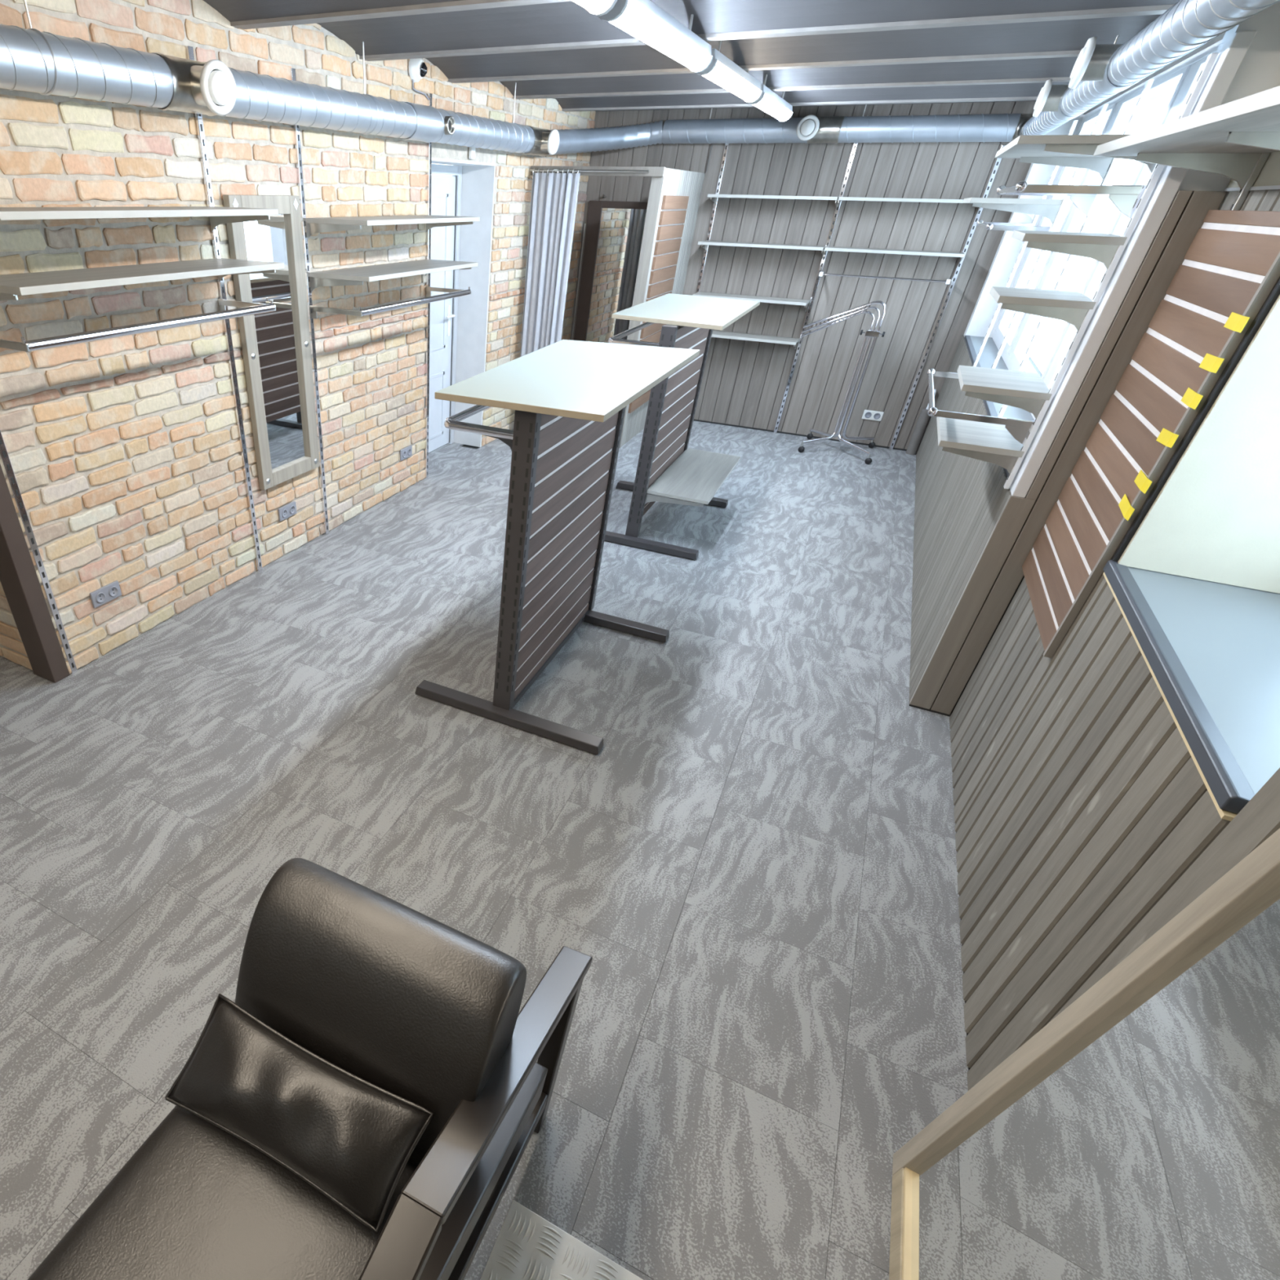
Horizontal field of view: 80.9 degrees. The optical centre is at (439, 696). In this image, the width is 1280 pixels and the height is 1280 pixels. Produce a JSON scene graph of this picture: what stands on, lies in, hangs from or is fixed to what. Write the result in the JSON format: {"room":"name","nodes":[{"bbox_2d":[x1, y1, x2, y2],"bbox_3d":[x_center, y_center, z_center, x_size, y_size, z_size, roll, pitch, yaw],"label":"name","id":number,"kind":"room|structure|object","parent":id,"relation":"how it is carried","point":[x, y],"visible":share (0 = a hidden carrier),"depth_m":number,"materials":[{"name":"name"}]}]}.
{"room":"clothing store","nodes":[
{"label":"clothing store","id":0,"kind":"room"},
{"bbox_2d":[0,581,32,670],"bbox_3d":[-2.367,-1.455,2.975,1.706,2.550,0.365,19,39,23],"label":"wall","id":1,"kind":"structure","parent":0,"point":[10,642],"depth_m":3.25,"materials":[{"name":"brick"}]},
{"bbox_2d":[0,464,70,683],"bbox_3d":[-1.748,-1.092,2.592,0.147,2.420,0.080,19,39,23],"label":"trim","id":2,"kind":"structure","parent":1,"relation":"attached to","point":[19,580],"depth_m":3.02,"materials":[{"name":"wood"}]},
{"bbox_2d":[0,0,595,674],"bbox_3d":[-0.282,-2.765,4.911,0.366,2.551,6.455,19,39,23],"label":"wall","id":3,"kind":"structure","parent":0,"point":[124,453],"depth_m":3.34,"materials":[{"name":"brick"}]},
{"bbox_2d":[0,431,77,674],"bbox_3d":[-1.657,-1.066,2.636,0.017,2.330,0.029,19,39,23],"label":"rail","id":4,"kind":"object","parent":3,"relation":"attached to","point":[4,457],"visible":1,"depth_m":2.96,"materials":[{"name":"silver metal"}]},
{"bbox_2d":[0,298,275,352],"bbox_3d":[-1.200,-1.502,2.889,0.342,0.080,1.265,19,39,23],"label":"bar","id":5,"kind":"object","parent":4,"relation":"attached to","point":[246,308],"visible":1,"depth_m":2.71,"materials":[{"name":"silver metal"}]},
{"bbox_2d":[89,580,121,608],"bbox_3d":[-1.542,-0.475,3.325,0.019,0.076,0.156,19,39,23],"label":"double socket","id":6,"kind":"object","parent":3,"relation":"attached to","point":[111,591],"visible":1,"depth_m":3.32,"materials":[{"name":"grey plastic"}]},
{"bbox_2d":[95,591,105,603],"bbox_3d":[-1.553,-0.455,3.296,0.005,0.050,0.050,19,39,23],"label":"outlet","id":7,"kind":"object","parent":6,"relation":"attached to","point":[100,596],"depth_m":3.30,"materials":[{"name":"grey plastic"}]},
{"bbox_2d":[108,586,118,596],"bbox_3d":[-1.518,-0.491,3.348,0.005,0.050,0.050,19,39,23],"label":"outlet","id":8,"kind":"object","parent":6,"relation":"attached to","point":[113,590],"depth_m":3.35,"materials":[{"name":"grey plastic"}]},
{"bbox_2d":[185,45,262,571],"bbox_3d":[-1.032,-1.683,3.561,0.017,2.300,0.029,19,39,23],"label":"rail","id":9,"kind":"object","parent":3,"relation":"attached to","point":[189,50],"visible":0.84,"depth_m":3.53,"materials":[{"name":"silver metal"}]},
{"bbox_2d":[0,206,278,232],"bbox_3d":[-1.166,-1.772,2.695,0.382,0.097,1.280,19,39,23],"label":"wall shelf","id":10,"kind":"object","parent":9,"relation":"attached to","point":[218,215],"visible":1,"depth_m":2.60,"materials":[{"name":"grey laminate"}]},
{"bbox_2d":[0,257,284,300],"bbox_3d":[-1.167,-1.613,2.812,0.382,0.097,1.290,19,39,23],"label":"wall shelf","id":11,"kind":"object","parent":9,"relation":"attached to","point":[11,286],"visible":1,"depth_m":2.65,"materials":[{"name":"grey laminate"}]},
{"bbox_2d":[222,195,319,489],"bbox_3d":[-0.852,-1.833,3.808,0.041,1.350,0.510,19,39,23],"label":"wall mirror","id":12,"kind":"object","parent":3,"relation":"attached to","point":[276,346],"visible":0.96,"depth_m":3.78,"materials":[{"name":"brown wood"}]},
{"bbox_2d":[243,213,307,471],"bbox_3d":[-0.865,-1.837,3.814,0.012,1.210,0.360,19,39,23],"label":"mirror glass","id":13,"kind":"object","parent":12,"relation":"on","point":[278,337],"depth_m":3.81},
{"bbox_2d":[277,501,297,521],"bbox_3d":[-0.906,-1.106,4.285,0.019,0.076,0.156,19,39,23],"label":"double socket","id":14,"kind":"object","parent":3,"relation":"attached to","point":[288,510],"visible":1,"depth_m":4.27,"materials":[{"name":"grey plastic"}]},
{"bbox_2d":[289,67,328,534],"bbox_3d":[-0.714,-2.007,4.034,0.017,2.300,0.029,19,39,23],"label":"rail","id":15,"kind":"object","parent":3,"relation":"attached to","point":[292,71],"visible":0.92,"depth_m":3.93,"materials":[{"name":"silver metal"}]},
{"bbox_2d":[311,286,471,319],"bbox_3d":[-0.253,-2.396,4.354,0.342,0.080,1.289,19,39,23],"label":"bar","id":16,"kind":"object","parent":15,"relation":"attached to","point":[452,293],"visible":1,"depth_m":4.12,"materials":[{"name":"silver metal"}]},
{"bbox_2d":[306,214,479,239],"bbox_3d":[-0.224,-2.693,4.126,0.382,0.097,1.265,19,39,23],"label":"wall shelf","id":17,"kind":"object","parent":15,"relation":"attached to","point":[322,224],"visible":1,"depth_m":3.77,"materials":[{"name":"grey laminate"}]},
{"bbox_2d":[310,258,478,292],"bbox_3d":[-0.229,-2.494,4.266,0.382,0.097,1.265,19,39,23],"label":"wall shelf","id":18,"kind":"object","parent":3,"relation":"attached to","point":[356,275],"visible":1,"depth_m":3.99,"materials":[{"name":"grey laminate"}]},
{"bbox_2d":[400,444,412,460],"bbox_3d":[-0.245,-1.786,5.263,0.019,0.076,0.156,19,39,23],"label":"double socket","id":19,"kind":"object","parent":3,"relation":"attached to","point":[406,452],"visible":1,"depth_m":5.25,"materials":[{"name":"grey plastic"}]},
{"bbox_2d":[408,57,429,100],"bbox_3d":[-0.090,-3.592,4.168,0.077,0.191,0.224,19,39,23],"label":"security camera","id":20,"kind":"object","parent":3,"relation":"attached to","point":[417,67],"visible":0.92,"depth_m":4.10,"materials":[{"name":"white plastic"}]},
{"bbox_2d":[425,93,431,479],"bbox_3d":[-0.081,-2.662,4.970,0.017,2.320,0.029,19,39,23],"label":"rail","id":21,"kind":"object","parent":3,"relation":"attached to","point":[429,95],"visible":0.87,"depth_m":4.99,"materials":[{"name":"silver metal"}]},
{"bbox_2d":[428,164,462,452],"bbox_3d":[-0.091,-2.864,5.538,0.106,1.998,0.962,19,39,23],"label":"door","id":22,"kind":"structure","parent":3,"relation":"in","point":[446,190],"depth_m":5.67,"materials":[{"name":"plastic"}]},
{"bbox_2d":[431,157,495,447],"bbox_3d":[0.021,-2.835,5.483,0.283,2.018,0.998,19,39,23],"label":"trim","id":23,"kind":"structure","parent":3,"relation":"attached to","point":[477,188],"depth_m":5.65,"materials":[{"name":"white paint"}]},
{"bbox_2d":[468,146,475,159],"bbox_3d":[0.217,-3.719,4.836,0.022,0.165,0.074,19,39,23],"label":"sensor","id":24,"kind":"object","parent":3,"relation":"attached to","point":[472,149],"visible":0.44,"depth_m":4.86,"materials":[{"name":"white plastic"}]},
{"bbox_2d":[520,168,648,356],"bbox_3d":[1.095,-3.193,6.007,0.945,1.963,0.064,19,39,23],"label":"curtain","id":25,"kind":"object","parent":3,"relation":"hanging from","point":[553,202],"visible":0.76,"depth_m":5.86,"materials":[{"name":"grey fabric"}]},
{"bbox_2d":[0,420,969,1279],"bbox_3d":[-0.175,-0.201,3.586,6.000,0.120,11.200,19,39,23],"label":"floor","id":26,"kind":"structure","parent":0,"point":[754,862],"depth_m":2.50,"materials":[{"name":"carpet"}]},
{"bbox_2d":[27,857,592,1279],"bbox_3d":[-0.224,0.854,1.306,0.610,0.782,1.215,19,39,23],"label":"armchair","id":27,"kind":"object","parent":26,"relation":"on","point":[410,1004],"visible":0.84,"depth_m":1.22,"materials":[{"name":"black leather"}]},
{"bbox_2d":[164,993,434,1233],"bbox_3d":[-0.257,0.713,1.256,0.471,0.131,0.172,19,39,23],"label":"cushion","id":28,"kind":"object","parent":27,"relation":"on","point":[352,1139],"visible":1,"depth_m":1.21,"materials":[{"name":"black leather"}]},
{"bbox_2d":[415,339,699,755],"bbox_3d":[0.611,-0.752,3.176,0.858,1.284,1.393,19,39,23],"label":"display stand","id":29,"kind":"object","parent":26,"relation":"on","point":[569,399],"visible":1,"depth_m":2.90,"materials":[{"name":"wood"}]},
{"bbox_2d":[480,1200,643,1279],"bbox_3d":[0.156,1.488,1.077,0.610,0.013,1.130,19,39,23],"label":"plate","id":30,"kind":"object","parent":26,"relation":"on","point":[527,1246],"visible":1,"depth_m":1.51,"materials":[{"name":"metal"}]},
{"bbox_2d":[619,167,705,448],"bbox_3d":[1.924,-3.387,6.333,0.109,2.018,1.351,19,39,23],"label":"wall","id":31,"kind":"structure","parent":26,"relation":"on","point":[674,197],"depth_m":5.87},
{"bbox_2d":[530,165,665,176],"bbox_3d":[1.180,-3.995,5.465,1.051,0.058,0.020,19,39,23],"label":"header board","id":32,"kind":"object","parent":31,"relation":"attached to","point":[653,171],"visible":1,"depth_m":5.41,"materials":[{"name":"wood"}]},
{"bbox_2d":[604,293,759,559],"bbox_3d":[1.579,-1.850,4.770,0.844,1.285,1.459,19,39,23],"label":"display stand","id":33,"kind":"object","parent":26,"relation":"on","point":[668,471],"visible":0.91,"depth_m":4.52,"materials":[{"name":"wood"}]},
{"bbox_2d":[646,448,741,504],"bbox_3d":[1.711,-1.489,4.796,0.378,0.020,1.070,19,39,23],"label":"shelf","id":34,"kind":"object","parent":33,"relation":"attached to","point":[693,476],"depth_m":4.70,"materials":[{"name":"grey laminate"}]},
{"bbox_2d":[798,300,885,464],"bbox_3d":[3.466,-2.738,6.184,0.849,1.186,0.602,19,39,23],"label":"rack","id":35,"kind":"object","parent":26,"relation":"on","point":[870,333],"visible":1,"depth_m":6.12,"materials":[{"name":"silver metal"}]},
{"bbox_2d":[906,389,936,454],"bbox_3d":[4.232,-2.407,6.308,0.087,0.533,0.116,19,39,23],"label":"pipe","id":36,"kind":"object","parent":26,"relation":"on","point":[922,421],"visible":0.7,"depth_m":6.31,"materials":[{"name":"grey plastic"}]},
{"bbox_2d":[888,828,1279,1279],"bbox_3d":[0.817,0.783,0.687,0.170,1.636,1.407,19,39,23],"label":"floor mirror","id":37,"kind":"object","parent":26,"relation":"on","point":[1135,1135],"visible":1,"depth_m":1.08,"materials":[{"name":"brown wood"}]},
{"bbox_2d":[203,0,1179,111],"bbox_3d":[-0.249,-2.405,2.270,5.600,0.204,10.657,19,39,23],"label":"ceiling","id":38,"kind":"structure","parent":0,"point":[819,52],"depth_m":3.36,"materials":[{"name":"paint"}]},
{"bbox_2d":[0,0,662,156],"bbox_3d":[-0.644,-2.828,3.238,0.586,0.424,8.843,21,39,25],"label":"ventilation duct","id":39,"kind":"object","parent":38,"relation":"hanging from","point":[32,60],"visible":1,"depth_m":3.01,"materials":[{"name":"metal"}]},
{"bbox_2d":[571,0,617,16],"bbox_3d":[0.191,-1.887,1.717,0.112,0.210,1.270,19,39,23],"label":"lamp","id":40,"kind":"object","parent":38,"relation":"hanging from","point":[596,7],"visible":1,"depth_m":2.17,"materials":[{"name":"white"}]},
{"bbox_2d":[597,0,713,72],"bbox_3d":[0.843,-2.539,2.697,0.112,0.175,1.270,19,39,23],"label":"lamp","id":41,"kind":"object","parent":38,"relation":"hanging from","point":[643,20],"visible":0.88,"depth_m":2.61,"materials":[{"name":"white"}]},
{"bbox_2d":[694,40,762,102],"bbox_3d":[1.495,-3.218,3.657,0.112,0.209,1.270,19,39,23],"label":"lamp","id":42,"kind":"object","parent":38,"relation":"hanging from","point":[723,72],"visible":0.65,"depth_m":3.56,"materials":[{"name":"white"}]},
{"bbox_2d":[702,61,760,102],"bbox_3d":[1.494,-3.155,3.702,0.104,0.046,1.220,19,39,23],"label":"diffuser","id":43,"kind":"object","parent":42,"relation":"attached to","point":[723,73],"depth_m":3.63,"materials":[{"name":"white"}]},
{"bbox_2d":[748,74,793,121],"bbox_3d":[2.147,-3.884,4.627,0.112,0.208,1.270,19,39,23],"label":"lamp","id":44,"kind":"object","parent":38,"relation":"hanging from","point":[770,102],"visible":0.7,"depth_m":4.56,"materials":[{"name":"white"}]},
{"bbox_2d":[752,93,791,120],"bbox_3d":[2.146,-3.821,4.671,0.104,0.046,1.220,19,39,23],"label":"diffuser","id":45,"kind":"object","parent":44,"relation":"attached to","point":[770,104],"depth_m":4.62,"materials":[{"name":"white"}]},
{"bbox_2d":[662,104,1021,143],"bbox_3d":[3.004,-4.462,5.593,2.528,0.251,0.267,19,39,23],"label":"ventilation duct","id":46,"kind":"object","parent":38,"relation":"hanging from","point":[1001,127],"visible":0.98,"depth_m":5.54,"materials":[{"name":"metal"}]},
{"bbox_2d":[1011,0,1279,140],"bbox_3d":[2.458,-2.354,2.563,0.237,0.275,7.215,19,39,23],"label":"ventilation duct","id":47,"kind":"object","parent":38,"relation":"hanging from","point":[1099,73],"visible":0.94,"depth_m":2.41,"materials":[{"name":"metal"}]},
{"bbox_2d":[569,101,1035,448],"bbox_3d":[2.809,-3.821,6.518,3.610,2.550,0.200,19,39,23],"label":"wall","id":48,"kind":"structure","parent":0,"point":[744,383],"depth_m":6.16,"materials":[{"name":"wood"}]},
{"bbox_2d":[571,200,648,342],"bbox_3d":[1.720,-3.852,7.047,0.801,1.650,0.059,19,39,23],"label":"mirror","id":49,"kind":"object","parent":48,"relation":"attached to","point":[615,228],"visible":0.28,"depth_m":6.92,"materials":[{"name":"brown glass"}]},
{"bbox_2d":[696,143,728,293],"bbox_3d":[2.397,-3.768,6.680,0.029,2.260,0.017,19,39,23],"label":"rail","id":50,"kind":"object","parent":48,"relation":"attached to","point":[726,148],"visible":0.41,"depth_m":6.34,"materials":[{"name":"silver metal"}]},
{"bbox_2d":[692,292,809,311],"bbox_3d":[2.760,-3.518,6.422,0.963,0.092,0.254,19,39,23],"label":"wall shelf","id":51,"kind":"object","parent":50,"relation":"attached to","point":[762,299],"visible":0.76,"depth_m":6.32,"materials":[{"name":"grey laminate"}]},
{"bbox_2d":[711,330,799,349],"bbox_3d":[2.755,-3.268,6.597,0.966,0.092,0.254,19,39,23],"label":"wall shelf","id":52,"kind":"object","parent":50,"relation":"attached to","point":[752,337],"visible":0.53,"depth_m":6.48,"materials":[{"name":"grey laminate"}]},
{"bbox_2d":[697,240,826,258],"bbox_3d":[2.761,-3.854,6.205,1.019,0.092,0.234,19,39,23],"label":"wall shelf","id":53,"kind":"object","parent":50,"relation":"attached to","point":[704,244],"visible":0.89,"depth_m":6.12,"materials":[{"name":"grey laminate"}]},
{"bbox_2d":[706,194,839,210],"bbox_3d":[2.770,-4.132,6.008,1.014,0.092,0.234,19,39,23],"label":"wall shelf","id":54,"kind":"object","parent":50,"relation":"attached to","point":[713,197],"visible":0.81,"depth_m":5.90,"materials":[{"name":"grey laminate"}]},
{"bbox_2d":[693,419,906,450],"bbox_3d":[2.817,-2.710,7.143,3.390,0.014,0.018,19,39,23],"label":"baseboard","id":55,"kind":"structure","parent":48,"relation":"attached to","point":[711,422],"depth_m":6.91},
{"bbox_2d":[773,142,857,432],"bbox_3d":[3.260,-3.479,6.298,0.029,2.260,0.017,19,39,23],"label":"rail","id":56,"kind":"object","parent":48,"relation":"attached to","point":[855,145],"visible":0.87,"depth_m":6.24,"materials":[{"name":"silver metal"}]},
{"bbox_2d":[818,271,951,284],"bbox_3d":[3.638,-3.446,5.903,0.953,0.032,0.222,19,39,23],"label":"bar","id":57,"kind":"object","parent":56,"relation":"attached to","point":[821,273],"visible":1,"depth_m":5.82,"materials":[{"name":"silver metal"}]},
{"bbox_2d":[823,246,964,266],"bbox_3d":[3.644,-3.559,5.814,1.000,0.092,0.234,19,39,23],"label":"wall shelf","id":58,"kind":"object","parent":56,"relation":"attached to","point":[961,255],"visible":1,"depth_m":5.72,"materials":[{"name":"grey laminate"}]},
{"bbox_2d":[861,409,884,421],"bbox_3d":[3.912,-2.544,6.502,0.158,0.078,0.018,19,39,23],"label":"double socket","id":59,"kind":"object","parent":48,"relation":"attached to","point":[868,415],"visible":1,"depth_m":6.50,"materials":[{"name":"white plastic"}]},
{"bbox_2d":[873,413,880,419],"bbox_3d":[3.940,-2.531,6.483,0.054,0.054,0.006,19,39,23],"label":"outlet","id":60,"kind":"object","parent":59,"relation":"attached to","point":[876,415],"depth_m":6.48,"materials":[{"name":"grey plastic"}]},
{"bbox_2d":[888,145,1005,448],"bbox_3d":[4.134,-3.162,5.928,0.029,2.200,0.017,19,39,23],"label":"rail","id":61,"kind":"object","parent":48,"relation":"attached to","point":[998,160],"visible":0.88,"depth_m":5.89,"materials":[{"name":"silver metal"}]},
{"bbox_2d":[837,196,980,214],"bbox_3d":[3.649,-3.838,5.618,0.997,0.092,0.234,19,39,23],"label":"wall shelf","id":62,"kind":"object","parent":61,"relation":"attached to","point":[840,198],"visible":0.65,"depth_m":5.54,"materials":[{"name":"grey laminate"}]},
{"bbox_2d":[964,114,1084,337],"bbox_3d":[4.422,-3.492,5.428,0.273,1.413,0.173,19,39,23],"label":"trim","id":63,"kind":"structure","parent":48,"relation":"on","point":[1009,248],"depth_m":5.48,"materials":[{"name":"white paint"}]},
{"bbox_2d":[909,335,1042,713],"bbox_3d":[3.424,-1.459,4.564,0.400,0.955,4.654,19,39,23],"label":"wall","id":64,"kind":"structure","parent":0,"point":[960,500],"depth_m":3.65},
{"bbox_2d":[964,335,1034,478],"bbox_3d":[3.278,-1.810,4.219,0.193,0.029,4.345,19,39,23],"label":"windowsill","id":65,"kind":"structure","parent":64,"relation":"on","point":[988,354],"depth_m":4.81,"materials":[{"name":"stone"}]},
{"bbox_2d":[973,120,1078,366],"bbox_3d":[3.476,-2.649,4.304,0.017,1.254,0.029,19,39,23],"label":"rail","id":66,"kind":"object","parent":64,"relation":"attached to","point":[1074,123],"visible":0.62,"depth_m":4.34,"materials":[{"name":"white metal"}]},
{"bbox_2d":[962,197,1063,224],"bbox_3d":[3.089,-2.664,3.937,0.385,0.102,0.930,19,39,23],"label":"wall shelf","id":67,"kind":"object","parent":66,"relation":"attached to","point":[1047,208],"visible":1,"depth_m":3.58,"materials":[{"name":"grey laminate"}]},
{"bbox_2d":[976,219,1050,231],"bbox_3d":[3.129,-2.562,3.966,0.274,0.095,0.911,19,39,23],"label":"bar","id":68,"kind":"object","parent":66,"relation":"attached to","point":[988,225],"visible":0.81,"depth_m":3.66,"materials":[{"name":"silver metal"}]},
{"bbox_2d":[991,103,1108,368],"bbox_3d":[3.039,-2.204,3.655,0.017,1.254,0.029,19,39,23],"label":"rail","id":69,"kind":"object","parent":64,"relation":"attached to","point":[1103,110],"visible":0.62,"depth_m":3.62,"materials":[{"name":"white metal"}]},
{"bbox_2d":[908,190,1226,716],"bbox_3d":[2.192,-0.717,2.656,0.157,1.885,0.034,19,39,23],"label":"pillar","id":70,"kind":"structure","parent":64,"relation":"attached to","point":[997,573],"depth_m":2.59,"materials":[{"name":"wood"}]},
{"bbox_2d":[997,79,1154,417],"bbox_3d":[2.603,-1.758,3.006,0.017,1.254,0.029,19,39,23],"label":"rail","id":71,"kind":"object","parent":64,"relation":"attached to","point":[1148,83],"visible":0.59,"depth_m":2.88,"materials":[{"name":"white metal"}]},
{"bbox_2d":[995,180,1146,218],"bbox_3d":[2.233,-1.800,2.605,0.342,0.095,0.876,19,39,23],"label":"wall shelf","id":72,"kind":"object","parent":71,"relation":"attached to","point":[1126,198],"visible":1,"depth_m":2.30,"materials":[{"name":"white wood"}]},
{"bbox_2d":[991,40,1222,420],"bbox_3d":[3.422,-2.382,3.809,0.078,1.388,4.230,19,39,23],"label":"window","id":73,"kind":"structure","parent":64,"relation":"in","point":[1119,110],"depth_m":4.02,"materials":[{"name":"white glass"}]},
{"bbox_2d":[1003,53,1218,488],"bbox_3d":[2.165,-1.302,2.379,0.017,1.240,0.029,19,39,23],"label":"rail","id":74,"kind":"object","parent":64,"relation":"attached to","point":[1210,61],"visible":0.94,"depth_m":2.32,"materials":[{"name":"white metal"}]},
{"bbox_2d":[936,417,1024,474],"bbox_3d":[2.152,-1.028,2.903,0.270,0.092,0.500,19,39,23],"label":"shelf","id":75,"kind":"object","parent":74,"relation":"attached to","point":[989,442],"visible":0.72,"depth_m":2.75,"materials":[{"name":"grey laminate"}]},
{"bbox_2d":[926,368,1034,444],"bbox_3d":[2.223,-1.233,3.012,0.342,0.095,0.921,19,39,23],"label":"bar","id":76,"kind":"object","parent":74,"relation":"attached to","point":[1019,429],"visible":0.79,"depth_m":2.69,"materials":[{"name":"silver metal"}]},
{"bbox_2d":[956,364,1052,418],"bbox_3d":[2.140,-1.175,2.765,0.270,0.092,0.435,19,39,23],"label":"shelf","id":77,"kind":"object","parent":74,"relation":"attached to","point":[1027,391],"visible":1,"depth_m":2.63,"materials":[{"name":"grey laminate"}]},
{"bbox_2d":[989,286,1096,331],"bbox_3d":[2.133,-1.396,2.583,0.270,0.092,0.385,19,39,23],"label":"shelf","id":78,"kind":"object","parent":74,"relation":"attached to","point":[1070,307],"visible":1,"depth_m":2.45,"materials":[{"name":"grey laminate"}]},
{"bbox_2d":[1011,230,1127,270],"bbox_3d":[2.142,-1.548,2.486,0.270,0.092,0.405,19,39,23],"label":"shelf","id":79,"kind":"object","parent":74,"relation":"attached to","point":[1102,247],"visible":1,"depth_m":2.33,"materials":[{"name":"grey laminate"}]},
{"bbox_2d":[994,134,1155,179],"bbox_3d":[2.250,-1.936,2.595,0.383,0.092,1.000,19,39,23],"label":"wall shelf","id":80,"kind":"object","parent":74,"relation":"attached to","point":[1077,151],"visible":0.74,"depth_m":2.37,"materials":[{"name":"grey laminate"}]},
{"bbox_2d":[1010,30,1257,497],"bbox_3d":[2.161,-1.272,2.308,0.042,1.278,0.038,19,39,23],"label":"trim","id":81,"kind":"structure","parent":64,"relation":"on","point":[1240,42],"depth_m":2.26,"materials":[{"name":"white plastic"}]},
{"bbox_2d":[1009,0,1279,492],"bbox_3d":[2.301,-1.400,2.222,0.275,1.593,0.118,19,39,23],"label":"trim","id":82,"kind":"structure","parent":64,"relation":"attached to","point":[1259,71],"depth_m":2.00,"materials":[{"name":"white plastic"}]},
{"bbox_2d":[949,189,1279,1090],"bbox_3d":[0.951,0.669,0.062,0.493,2.550,6.349,19,39,23],"label":"wall","id":83,"kind":"structure","parent":0,"point":[1086,820],"depth_m":1.78,"materials":[{"name":"grey wood"}]},
{"bbox_2d":[1022,209,1279,657],"bbox_3d":[2.068,-0.776,2.160,0.020,1.148,0.744,19,39,23],"label":"slatted panel","id":84,"kind":"object","parent":83,"relation":"attached to","point":[1232,263],"visible":1,"depth_m":2.07,"materials":[{"name":"wood"}]},
{"bbox_2d":[1118,493,1134,520],"bbox_3d":[1.891,-0.524,1.984,0.005,0.042,0.104,16,38,19],"label":"tab","id":85,"kind":"object","parent":84,"relation":"attached to","point":[1126,509],"visible":1,"depth_m":1.98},
{"bbox_2d":[1133,469,1151,493],"bbox_3d":[1.888,-0.580,1.934,0.005,0.037,0.098,15,37,19],"label":"tab","id":86,"kind":"object","parent":84,"relation":"attached to","point":[1143,482],"visible":1,"depth_m":1.93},
{"bbox_2d":[1155,427,1178,448],"bbox_3d":[1.894,-0.676,1.875,0.005,0.038,0.103,16,38,19],"label":"tab","id":87,"kind":"object","parent":84,"relation":"attached to","point":[1166,437],"visible":1,"depth_m":1.87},
{"bbox_2d":[1181,387,1203,409],"bbox_3d":[1.892,-0.752,1.812,0.005,0.034,0.098,15,37,19],"label":"tab","id":88,"kind":"object","parent":84,"relation":"attached to","point":[1191,398],"visible":1,"depth_m":1.80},
{"bbox_2d":[1198,353,1224,373],"bbox_3d":[1.897,-0.822,1.771,0.005,0.034,0.102,16,37,19],"label":"tab","id":89,"kind":"object","parent":84,"relation":"attached to","point":[1211,363],"visible":1,"depth_m":1.76,"materials":[{"name":"paper"}]},
{"bbox_2d":[1223,311,1249,333],"bbox_3d":[1.895,-0.893,1.713,0.005,0.033,0.098,15,37,19],"label":"tab","id":90,"kind":"object","parent":84,"relation":"attached to","point":[1237,322],"visible":1,"depth_m":1.71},
{"bbox_2d":[1102,572,1237,821],"bbox_3d":[1.617,-0.071,1.627,0.021,0.008,1.125,19,39,23],"label":"trim","id":91,"kind":"structure","parent":83,"relation":"attached to","point":[1228,815],"depth_m":1.44,"materials":[{"name":"brown wood"}]},
{"bbox_2d":[1102,560,1279,813],"bbox_3d":[1.825,-0.022,1.525,0.503,0.034,1.130,19,39,23],"label":"window sill","id":92,"kind":"structure","parent":83,"relation":"attached to","point":[1212,649],"depth_m":1.57,"materials":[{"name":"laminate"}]},
{"bbox_2d":[1111,279,1279,561],"bbox_3d":[1.900,-0.731,1.763,0.023,0.863,0.016,19,39,23],"label":"trim","id":93,"kind":"structure","parent":83,"relation":"attached to","point":[1275,293],"depth_m":1.78,"materials":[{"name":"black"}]},
{"bbox_2d":[1117,294,1279,593],"bbox_3d":[2.112,-0.802,1.561,0.485,1.220,0.030,19,39,23],"label":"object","id":94,"kind":"structure","parent":83,"relation":"attached to","point":[1215,517],"depth_m":1.82,"materials":[{"name":"beige paint"}]},
{"bbox_2d":[1229,152,1270,210],"bbox_3d":[2.174,-1.421,1.904,0.017,0.500,0.029,19,39,23],"label":"rail","id":95,"kind":"object","parent":83,"relation":"attached to","point":[1242,193],"visible":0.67,"depth_m":1.92,"materials":[{"name":"metal"}]},
{"bbox_2d":[1093,85,1279,189],"bbox_3d":[1.621,-1.050,1.379,0.348,0.105,2.000,19,39,23],"label":"wall shelf","id":96,"kind":"object","parent":95,"relation":"attached to","point":[1228,140],"visible":1,"depth_m":1.57,"materials":[{"name":"grey laminate"}]},
{"bbox_2d":[1223,185,1279,191],"bbox_3d":[2.103,-1.274,1.799,0.034,0.008,0.795,19,39,23],"label":"trim","id":97,"kind":"structure","parent":83,"relation":"attached to","point":[1271,187],"depth_m":1.88,"materials":[{"name":"white plastic"}]},
{"bbox_2d":[1226,151,1279,187],"bbox_3d":[0.759,-0.118,-0.350,0.016,0.535,6.349,19,39,23],"label":"trim","id":98,"kind":"structure","parent":83,"relation":"attached to","point":[1269,175],"depth_m":1.86,"materials":[{"name":"beige paint"}]},
{"bbox_2d":[1082,31,1226,117],"bbox_3d":[3.499,-3.106,3.469,0.385,0.190,4.530,19,39,23],"label":"wall header","id":99,"kind":"structure","parent":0,"point":[1172,88],"depth_m":3.55,"materials":[{"name":"paint"}]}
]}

